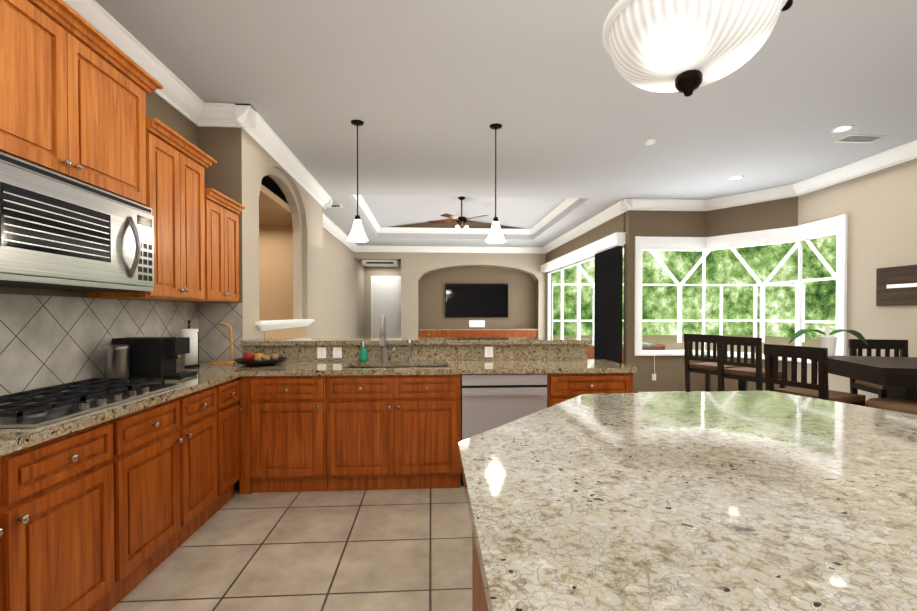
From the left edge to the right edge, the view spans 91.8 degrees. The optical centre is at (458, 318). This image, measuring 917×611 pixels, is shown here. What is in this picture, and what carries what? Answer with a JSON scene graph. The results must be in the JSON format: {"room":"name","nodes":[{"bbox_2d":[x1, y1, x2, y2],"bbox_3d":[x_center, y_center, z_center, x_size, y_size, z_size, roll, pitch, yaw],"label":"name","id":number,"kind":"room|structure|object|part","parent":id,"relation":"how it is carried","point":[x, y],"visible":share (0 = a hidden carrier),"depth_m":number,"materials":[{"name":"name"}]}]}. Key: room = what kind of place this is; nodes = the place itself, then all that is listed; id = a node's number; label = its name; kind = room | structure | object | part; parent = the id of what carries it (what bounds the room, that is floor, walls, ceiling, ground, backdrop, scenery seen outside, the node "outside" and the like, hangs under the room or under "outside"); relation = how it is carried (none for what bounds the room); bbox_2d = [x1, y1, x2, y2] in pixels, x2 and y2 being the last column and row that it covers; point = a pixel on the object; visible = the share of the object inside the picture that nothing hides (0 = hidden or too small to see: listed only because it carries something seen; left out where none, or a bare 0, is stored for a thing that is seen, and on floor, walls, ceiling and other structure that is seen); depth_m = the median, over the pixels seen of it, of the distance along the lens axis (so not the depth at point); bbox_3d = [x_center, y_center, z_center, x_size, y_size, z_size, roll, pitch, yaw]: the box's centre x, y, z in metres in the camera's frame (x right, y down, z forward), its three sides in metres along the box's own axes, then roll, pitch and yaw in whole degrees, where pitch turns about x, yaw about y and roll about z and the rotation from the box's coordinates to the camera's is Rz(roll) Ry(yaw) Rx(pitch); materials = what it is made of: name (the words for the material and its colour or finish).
{"room":"kitchen","nodes":[
{"label":"kitchen","id":0,"kind":"room"},
{"bbox_2d":[0,91,196,302],"bbox_3d":[-2.112,-0.220,0.490,0.150,3.080,6.690,0,1,-4],"label":"wall","id":1,"kind":"structure","parent":0,"point":[156,107],"depth_m":3.26,"materials":[{"name":"brown paint"}]},
{"bbox_2d":[0,0,151,207],"bbox_3d":[-1.952,-0.992,2.011,0.347,0.697,1.140,0,1,-4],"label":"upper cabinet","id":2,"kind":"object","parent":1,"relation":"attached to","point":[75,87],"depth_m":2.03,"materials":[{"name":"brown wood"}]},
{"bbox_2d":[0,152,153,291],"bbox_3d":[-1.904,-0.394,2.021,0.439,0.488,1.132,0,1,-4],"label":"microwave","id":3,"kind":"object","parent":2,"relation":"attached to","point":[58,231],"visible":1,"depth_m":1.99,"materials":[{"name":"silver metal"}]},
{"bbox_2d":[0,294,242,397],"bbox_3d":[-1.940,0.138,1.893,0.368,0.506,3.920,0,1,-4],"label":"backsplash","id":4,"kind":"structure","parent":1,"relation":"attached to","point":[46,341],"depth_m":2.55,"materials":[{"name":"tile"}]},
{"bbox_2d":[87,124,215,302],"bbox_3d":[-2.010,-0.630,2.957,0.347,1.002,0.740,0,1,-4],"label":"upper cabinet","id":5,"kind":"object","parent":1,"relation":"attached to","point":[184,242],"depth_m":2.92,"materials":[{"name":"brown wood"}]},
{"bbox_2d":[212,196,239,302],"bbox_3d":[-2.047,-0.527,3.543,0.347,0.782,0.574,0,1,-4],"label":"upper cabinet","id":6,"kind":"object","parent":1,"relation":"attached to","point":[225,218],"depth_m":3.59,"materials":[{"name":"brown wood"}]},
{"bbox_2d":[197,127,216,361],"bbox_3d":[-2.963,-0.260,3.864,1.830,3.080,0.150,0,1,-4],"label":"wall","id":7,"kind":"structure","parent":0,"point":[206,136],"depth_m":3.83,"materials":[{"name":"beige paint"}]},
{"bbox_2d":[217,127,322,403],"bbox_3d":[-2.049,-0.277,5.288,0.170,3.080,2.880,0,1,-4],"label":"wall","id":8,"kind":"structure","parent":0,"point":[280,272],"depth_m":5.78,"materials":[{"name":"beige paint"}]},
{"bbox_2d":[255,319,313,337],"bbox_3d":[-2.000,0.441,5.069,0.220,0.850,1.860,0,1,-4],"label":"trim","id":9,"kind":"structure","parent":8,"relation":"attached to","point":[272,328],"depth_m":4.91,"materials":[{"name":"white wood"}]},
{"bbox_2d":[241,345,588,360],"bbox_3d":[-0.351,0.299,3.947,3.047,0.140,0.021,0,1,-4],"label":"backsplash","id":10,"kind":"structure","parent":8,"relation":"attached to","point":[292,352],"depth_m":3.94,"materials":[{"name":"beige stone"}]},
{"bbox_2d":[485,347,492,356],"bbox_3d":[0.272,0.296,3.972,0.074,0.095,0.008,0,1,-4],"label":"electrical outlet plate","id":11,"kind":"object","parent":10,"relation":"attached to","point":[488,350],"depth_m":3.97,"materials":[{"name":"white plastic"}]},
{"bbox_2d":[62,0,916,253],"bbox_3d":[1.232,-1.854,4.561,7.032,0.388,14.500,0,1,-4],"label":"crown molding","id":12,"kind":"structure","parent":8,"relation":"attached to","point":[178,95],"depth_m":5.22,"materials":[{"name":"white wood"}]},
{"bbox_2d":[259,184,291,225],"bbox_3d":[-3.042,-0.276,5.226,1.840,3.080,2.580,0,1,-4],"label":"wall","id":13,"kind":"structure","parent":0,"point":[274,209],"depth_m":5.58,"materials":[{"name":"beige paint"}]},
{"bbox_2d":[110,479,471,610],"bbox_3d":[0.276,1.321,5.541,9.400,0.120,17.100,0,1,-4],"label":"floor","id":14,"kind":"structure","parent":0,"point":[383,550],"depth_m":2.41,"materials":[{"name":"tile"}]},
{"bbox_2d":[0,415,131,610],"bbox_3d":[-1.781,0.874,1.421,0.619,0.870,1.167,0,1,-4],"label":"base cabinet","id":15,"kind":"object","parent":14,"relation":"on","point":[109,508],"depth_m":1.70,"materials":[{"name":"brown wood"}]},
{"bbox_2d":[0,371,241,458],"bbox_3d":[-1.782,0.416,1.559,0.634,0.038,3.269,0,1,-4],"label":"countertop","id":16,"kind":"structure","parent":15,"relation":"on","point":[12,440],"depth_m":1.87,"materials":[{"name":"beige stone"}]},
{"bbox_2d":[0,378,180,427],"bbox_3d":[-1.805,0.364,2.064,0.488,0.050,0.940,0,1,-4],"label":"cooktop","id":17,"kind":"object","parent":16,"relation":"in","point":[34,408],"visible":1,"depth_m":1.97,"materials":[{"name":"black metal"}]},
{"bbox_2d":[104,344,129,381],"bbox_3d":[-2.041,0.268,2.659,0.124,0.228,0.124,0,1,-4],"label":"steel canister","id":18,"kind":"object","parent":16,"relation":"on","point":[117,361],"visible":0.75,"depth_m":2.61,"materials":[{"name":"silver metal"}]},
{"bbox_2d":[112,337,197,378],"bbox_3d":[-1.961,0.251,2.900,0.390,0.258,0.270,0,1,-4],"label":"coffee machine","id":19,"kind":"object","parent":16,"relation":"on","point":[157,357],"visible":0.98,"depth_m":2.77,"materials":[{"name":"black plastic"}]},
{"bbox_2d":[132,395,191,589],"bbox_3d":[-1.828,0.865,2.188,0.619,0.870,0.655,0,1,-4],"label":"base cabinet","id":20,"kind":"object","parent":14,"relation":"on","point":[162,433],"depth_m":2.28,"materials":[{"name":"brown wood"}]},
{"bbox_2d":[192,383,227,533],"bbox_3d":[-1.857,0.859,2.655,0.619,0.870,0.568,0,1,-4],"label":"base cabinet","id":21,"kind":"object","parent":14,"relation":"on","point":[210,405],"depth_m":2.79,"materials":[{"name":"brown wood"}]},
{"bbox_2d":[228,375,242,500],"bbox_3d":[-1.879,0.855,3.001,0.619,0.870,0.412,0,1,-4],"label":"base cabinet","id":22,"kind":"object","parent":14,"relation":"on","point":[234,410],"depth_m":3.13,"materials":[{"name":"brown wood"}]},
{"bbox_2d":[239,373,344,494],"bbox_3d":[-1.310,0.849,3.563,0.623,0.870,0.639,0,1,-4],"label":"base cabinet","id":23,"kind":"object","parent":14,"relation":"on","point":[311,421],"depth_m":3.25,"materials":[{"name":"brown wood"}]},
{"bbox_2d":[185,361,352,376],"bbox_3d":[-1.558,0.393,3.538,1.327,0.038,0.649,0,1,-4],"label":"countertop","id":24,"kind":"structure","parent":23,"relation":"on","point":[330,368],"depth_m":3.42,"materials":[{"name":"beige stone"}]},
{"bbox_2d":[180,320,199,367],"bbox_3d":[-2.095,0.192,3.467,0.164,0.362,0.150,0,1,-4],"label":"paper towel","id":25,"kind":"object","parent":24,"relation":"on","point":[192,358],"visible":0.77,"depth_m":3.43,"materials":[{"name":"white paper"}]},
{"bbox_2d":[210,322,236,363],"bbox_3d":[-1.957,0.200,3.716,0.180,0.339,0.120,0,1,-4],"label":"banana hanger","id":26,"kind":"object","parent":24,"relation":"on","point":[231,361],"visible":0.98,"depth_m":3.71,"materials":[{"name":"brown wood"}]},
{"bbox_2d":[234,352,286,365],"bbox_3d":[-1.610,0.321,3.619,0.400,0.100,0.400,0,1,-4],"label":"fruit bowl","id":27,"kind":"object","parent":24,"relation":"on","point":[256,359],"visible":1,"depth_m":3.58,"materials":[{"name":"black ceramic"}]},
{"bbox_2d":[360,342,366,361],"bbox_3d":[-0.822,0.283,3.839,0.064,0.170,0.072,0,1,-4],"label":"soap bottle","id":28,"kind":"object","parent":24,"relation":"on","point":[363,354],"visible":1,"depth_m":3.82,"materials":[{"name":"teal plastic"}]},
{"bbox_2d":[379,314,394,361],"bbox_3d":[-0.604,0.166,3.748,0.118,0.408,0.256,0,1,-4],"label":"faucet","id":29,"kind":"object","parent":24,"relation":"on","point":[382,339],"visible":1,"depth_m":3.81,"materials":[{"name":"silver metal"}]},
{"bbox_2d":[408,339,411,360],"bbox_3d":[-0.420,0.272,3.827,0.032,0.194,0.102,0,1,-4],"label":"tap","id":30,"kind":"object","parent":24,"relation":"on","point":[409,359],"visible":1,"depth_m":3.86,"materials":[{"name":"silver metal"}]},
{"bbox_2d":[325,389,460,490],"bbox_3d":[-0.498,0.973,3.615,0.996,0.620,0.639,0,1,-4],"label":"base cabinet","id":31,"kind":"object","parent":14,"relation":"on","point":[374,441],"depth_m":3.30,"materials":[{"name":"brown wood"}]},
{"bbox_2d":[241,337,591,344],"bbox_3d":[-0.347,0.207,4.120,3.077,0.040,0.435,0,1,-4],"label":"countertop","id":32,"kind":"structure","parent":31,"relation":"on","point":[472,340],"depth_m":3.94,"materials":[{"name":"beige stone"}]},
{"bbox_2d":[317,347,325,357],"bbox_3d":[-1.195,0.297,3.880,0.074,0.095,0.008,0,1,-4],"label":"electrical outlet plate","id":33,"kind":"object","parent":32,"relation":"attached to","point":[321,352],"depth_m":3.88,"materials":[{"name":"white plastic"}]},
{"bbox_2d":[333,347,341,357],"bbox_3d":[-1.060,0.297,3.889,0.074,0.095,0.008,0,1,-4],"label":"electrical outlet plate","id":34,"kind":"object","parent":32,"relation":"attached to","point":[337,351],"depth_m":3.89,"materials":[{"name":"white plastic"}]},
{"bbox_2d":[461,374,546,485],"bbox_3d":[0.333,0.850,3.633,0.654,0.866,0.625,0,1,-4],"label":"dishwasher","id":35,"kind":"object","parent":31,"relation":"in","point":[490,401],"visible":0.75,"depth_m":3.35,"materials":[{"name":"silver metal"}]},
{"bbox_2d":[461,470,485,610],"bbox_3d":[1.059,0.886,0.344,1.890,0.872,3.949,0,1,-4],"label":"kitchen island","id":36,"kind":"object","parent":14,"relation":"on","point":[478,603],"depth_m":1.30,"materials":[{"name":"brown wood"}]},
{"bbox_2d":[458,390,916,610],"bbox_3d":[1.058,0.431,0.339,1.980,0.038,4.040,0,1,-4],"label":"island countertop","id":37,"kind":"structure","parent":36,"relation":"on","point":[766,500],"depth_m":0.97,"materials":[{"name":"beige stone"}]},
{"bbox_2d":[419,329,537,337],"bbox_3d":[0.530,0.729,12.004,3.194,0.910,0.408,0,1,-4],"label":"base cabinet","id":38,"kind":"object","parent":14,"relation":"on","point":[446,333],"visible":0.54,"depth_m":11.83,"materials":[{"name":"brown wood"}]},
{"bbox_2d":[529,373,632,407],"bbox_3d":[0.997,0.847,3.707,0.667,0.870,0.639,0,1,-4],"label":"base cabinet","id":39,"kind":"object","parent":14,"relation":"on","point":[561,387],"depth_m":3.39,"materials":[{"name":"brown wood"}]},
{"bbox_2d":[445,359,636,372],"bbox_3d":[0.629,0.391,3.673,1.435,0.038,0.649,0,1,-4],"label":"countertop","id":40,"kind":"structure","parent":39,"relation":"on","point":[593,365],"depth_m":3.42,"materials":[{"name":"beige stone"}]},
{"bbox_2d":[684,334,741,391],"bbox_3d":[3.042,0.723,5.304,0.470,1.080,0.450,0,1,-29],"label":"chair","id":41,"kind":"object","parent":14,"relation":"on","point":[709,367],"visible":0.48,"depth_m":5.26,"materials":[{"name":"brown wood"}]},
{"bbox_2d":[717,336,785,390],"bbox_3d":[3.154,0.729,4.792,0.470,1.080,0.450,0,1,-26],"label":"chair","id":42,"kind":"object","parent":14,"relation":"on","point":[745,373],"visible":0.54,"depth_m":4.69,"materials":[{"name":"brown wood"}]},
{"bbox_2d":[764,344,865,405],"bbox_3d":[2.755,0.745,3.448,0.470,1.080,0.450,0,1,-18],"label":"chair","id":43,"kind":"object","parent":14,"relation":"on","point":[803,387],"visible":0.54,"depth_m":3.34,"materials":[{"name":"brown wood"}]},
{"bbox_2d":[809,356,916,400],"bbox_3d":[3.655,0.805,3.220,1.500,0.965,0.935,0,1,14],"label":"dining table","id":44,"kind":"object","parent":14,"relation":"on","point":[896,377],"visible":0.41,"depth_m":3.21,"materials":[{"name":"brown wood"}]},
{"bbox_2d":[788,326,867,356],"bbox_3d":[3.083,0.186,3.713,0.560,0.258,0.162,0,1,14],"label":"potted plant","id":45,"kind":"object","parent":44,"relation":"on","point":[828,341],"visible":0.83,"depth_m":3.68,"materials":[{"name":"white"}]},
{"bbox_2d":[848,339,907,397],"bbox_3d":[3.915,0.739,4.000,0.450,1.080,0.470,0,1,14],"label":"chair","id":46,"kind":"object","parent":14,"relation":"on","point":[854,345],"visible":0.31,"depth_m":4.17,"materials":[{"name":"brown wood"}]},
{"bbox_2d":[865,398,916,414],"bbox_3d":[3.035,0.929,3.042,0.380,0.721,0.380,0,1,-4],"label":"chair","id":47,"kind":"object","parent":14,"relation":"on","point":[903,406],"visible":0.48,"depth_m":3.00,"materials":[{"name":"brown wood"}]},
{"bbox_2d":[323,228,354,337],"bbox_3d":[-2.715,-0.335,10.196,0.150,3.080,7.000,0,1,-4],"label":"wall","id":48,"kind":"structure","parent":0,"point":[338,259],"depth_m":9.54,"materials":[{"name":"beige paint"}]},
{"bbox_2d":[355,252,545,337],"bbox_3d":[-0.212,-0.356,12.014,5.070,3.080,0.520,0,1,-4],"label":"wall","id":49,"kind":"structure","parent":0,"point":[426,278],"depth_m":12.12,"materials":[{"name":"beige paint"}]},
{"bbox_2d":[362,260,398,266],"bbox_3d":[-2.127,-1.517,12.171,0.930,0.119,0.602,0,1,-4],"label":"vent box","id":50,"kind":"object","parent":49,"relation":"attached to","point":[380,263],"visible":1,"depth_m":11.89,"materials":[{"name":"white plastic"}]},
{"bbox_2d":[371,276,400,337],"bbox_3d":[-2.188,-0.062,13.415,0.900,2.460,0.041,0,1,-4],"label":"hall door","id":51,"kind":"structure","parent":49,"relation":"in","point":[386,296],"depth_m":13.40,"materials":[{"name":"white wood"}]},
{"bbox_2d":[445,284,507,316],"bbox_3d":[0.499,-0.498,12.165,1.730,0.920,0.060,0,1,-4],"label":"tv","id":52,"kind":"object","parent":49,"relation":"attached to","point":[476,300],"visible":1,"depth_m":12.13,"materials":[{"name":"black plastic"}]},
{"bbox_2d":[469,320,484,326],"bbox_3d":[0.508,0.137,12.197,0.430,0.190,0.014,0,1,-4],"label":"speaker","id":53,"kind":"object","parent":49,"relation":"attached to","point":[476,323],"visible":1,"depth_m":12.19},
{"bbox_2d":[95,0,916,265],"bbox_3d":[0.427,-1.929,5.487,8.800,0.860,16.750,0,1,-4],"label":"ceiling","id":54,"kind":"structure","parent":0,"point":[428,93],"depth_m":3.68,"materials":[{"name":"grey paint"}]},
{"bbox_2d":[331,204,342,207],"bbox_3d":[-2.095,-1.834,7.210,0.380,0.009,0.200,0,1,-4],"label":"ceiling vent","id":55,"kind":"object","parent":54,"relation":"in","point":[333,205],"depth_m":7.18,"materials":[{"name":"white metal"}]},
{"bbox_2d":[347,120,367,241],"bbox_3d":[-0.928,-1.262,4.083,0.188,1.079,0.188,0,1,-4],"label":"mini pendant light","id":56,"kind":"object","parent":54,"relation":"hanging from","point":[357,233],"visible":1,"depth_m":4.06,"materials":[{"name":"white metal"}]},
{"bbox_2d":[428,196,491,231],"bbox_3d":[0.054,-2.012,8.583,1.297,0.643,1.247,0,1,-4],"label":"ceiling fan","id":57,"kind":"object","parent":54,"relation":"hanging from","point":[461,220],"visible":1,"depth_m":8.49,"materials":[{"name":"brown metal"}]},
{"bbox_2d":[486,123,505,242],"bbox_3d":[0.349,-1.263,4.162,0.188,1.079,0.188,0,1,-4],"label":"mini pendant light","id":58,"kind":"object","parent":54,"relation":"hanging from","point":[495,235],"visible":1,"depth_m":4.14,"materials":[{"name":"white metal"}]},
{"bbox_2d":[644,138,655,144],"bbox_3d":[1.941,-1.791,4.506,0.110,0.032,0.110,0,1,-4],"label":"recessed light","id":59,"kind":"object","parent":54,"relation":"attached to","point":[649,141],"visible":1,"depth_m":4.47,"materials":[{"name":"white plastic"}]},
{"bbox_2d":[602,0,792,96],"bbox_3d":[0.773,-1.258,1.492,0.555,1.026,0.568,0,1,-4],"label":"pendant light","id":60,"kind":"object","parent":54,"relation":"hanging from","point":[687,48],"visible":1,"depth_m":1.38,"materials":[{"name":"white glass"}]},
{"bbox_2d":[728,175,743,179],"bbox_3d":[3.578,-1.818,5.729,0.169,0.006,0.169,0,1,-10],"label":"recessed light","id":61,"kind":"object","parent":54,"relation":"in","point":[733,177],"depth_m":5.72,"materials":[{"name":"white"}]},
{"bbox_2d":[831,125,854,132],"bbox_3d":[3.642,-1.801,4.210,0.169,0.006,0.169,0,1,-10],"label":"recessed light","id":62,"kind":"object","parent":54,"relation":"in","point":[840,129],"depth_m":4.20,"materials":[{"name":"white"}]},
{"bbox_2d":[833,135,885,142],"bbox_3d":[4.018,-1.802,4.454,0.380,0.009,0.180,0,1,-4],"label":"ceiling vent","id":63,"kind":"object","parent":54,"relation":"in","point":[858,138],"depth_m":4.43,"materials":[{"name":"white metal"}]},
{"bbox_2d":[545,212,624,363],"bbox_3d":[2.544,-0.329,9.730,0.150,3.080,5.380,0,1,-4],"label":"wall","id":64,"kind":"structure","parent":0,"point":[609,227],"depth_m":8.94,"materials":[{"name":"brown paint"}]},
{"bbox_2d":[540,232,625,272],"bbox_3d":[2.404,-1.296,9.425,0.163,0.180,4.900,0,1,-4],"label":"valance","id":65,"kind":"object","parent":64,"relation":"attached to","point":[604,244],"visible":1,"depth_m":8.34,"materials":[{"name":"white wood"}]},
{"bbox_2d":[624,210,703,392],"bbox_3d":[3.323,-0.297,7.039,1.371,3.080,0.150,0,1,-4],"label":"wall","id":66,"kind":"structure","parent":0,"point":[669,370],"depth_m":6.95,"materials":[{"name":"brown paint"}]},
{"bbox_2d":[652,356,655,379],"bbox_3d":[3.064,0.770,6.940,0.060,0.388,0.039,0,1,-4],"label":"cord","id":67,"kind":"object","parent":66,"relation":"attached to","point":[654,376],"visible":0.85,"depth_m":6.95,"materials":[{"name":"white plastic"}]},
{"bbox_2d":[638,391,704,392],"bbox_3d":[3.352,1.193,6.977,1.080,0.100,0.012,0,1,-4],"label":"baseboard","id":68,"kind":"structure","parent":66,"relation":"attached to","point":[671,391],"depth_m":6.96,"materials":[{"name":"white wood"}]},
{"bbox_2d":[704,196,797,391],"bbox_3d":[4.331,-0.291,6.540,0.821,3.080,0.930,0,1,-4],"label":"wall","id":69,"kind":"structure","parent":0,"point":[760,216],"depth_m":6.53,"materials":[{"name":"brown paint"}]},
{"bbox_2d":[548,214,847,363],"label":"window","id":70,"kind":"structure","parent":69,"relation":"in","point":[837,226],"depth_m":6.66,"materials":[{"name":"white wood"}]},
{"bbox_3d":[2.549,-0.015,9.424,0.060,2.460,4.820,0,1,-4],"label":"sliding window frame","id":71,"kind":"part","parent":70,"relation":"part of","materials":[{"name":"white wood"}]},
{"bbox_2d":[594,246,622,363],"bbox_3d":[2.534,0.022,7.555,0.088,2.370,1.002,0,1,-4],"label":"vertical blinds","id":72,"kind":"object","parent":70,"relation":"attached to","point":[608,304],"visible":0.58,"depth_m":7.42,"materials":[{"name":"black fabric"}]},
{"bbox_2d":[797,158,916,400],"bbox_3d":[4.993,-0.235,1.757,0.150,3.080,8.700,0,1,-4],"label":"wall","id":73,"kind":"structure","parent":0,"point":[878,209],"depth_m":5.06,"materials":[{"name":"brown paint"}]},
{"bbox_2d":[876,265,916,305],"bbox_3d":[4.718,-0.349,4.655,0.035,0.420,0.660,0,1,-4],"label":"wall art","id":74,"kind":"object","parent":73,"relation":"attached to","point":[896,286],"visible":0.89,"depth_m":4.76,"materials":[{"name":"brown wood"}]},
{"label":"outside","id":75,"kind":"structure","parent":0,"visible":0},
{"bbox_2d":[553,335,818,363],"bbox_3d":[10.911,1.002,12.560,16.900,0.632,36.000,0,1,-4],"label":"ground","id":76,"kind":"structure","parent":75,"point":[659,342],"depth_m":19.94,"materials":[{"name":"beige"}]},
{"bbox_2d":[552,240,835,345],"bbox_3d":[10.959,-1.268,8.528,16.165,5.025,24.110,0,1,-4],"label":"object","id":77,"kind":"object","parent":76,"relation":"on","point":[762,320],"visible":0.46,"depth_m":20.53,"materials":[{"name":"white"}]},
{"bbox_2d":[552,235,835,338],"bbox_3d":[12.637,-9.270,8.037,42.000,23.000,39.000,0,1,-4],"label":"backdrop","id":78,"kind":"structure","parent":75,"point":[724,266],"depth_m":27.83,"materials":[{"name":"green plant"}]}
]}

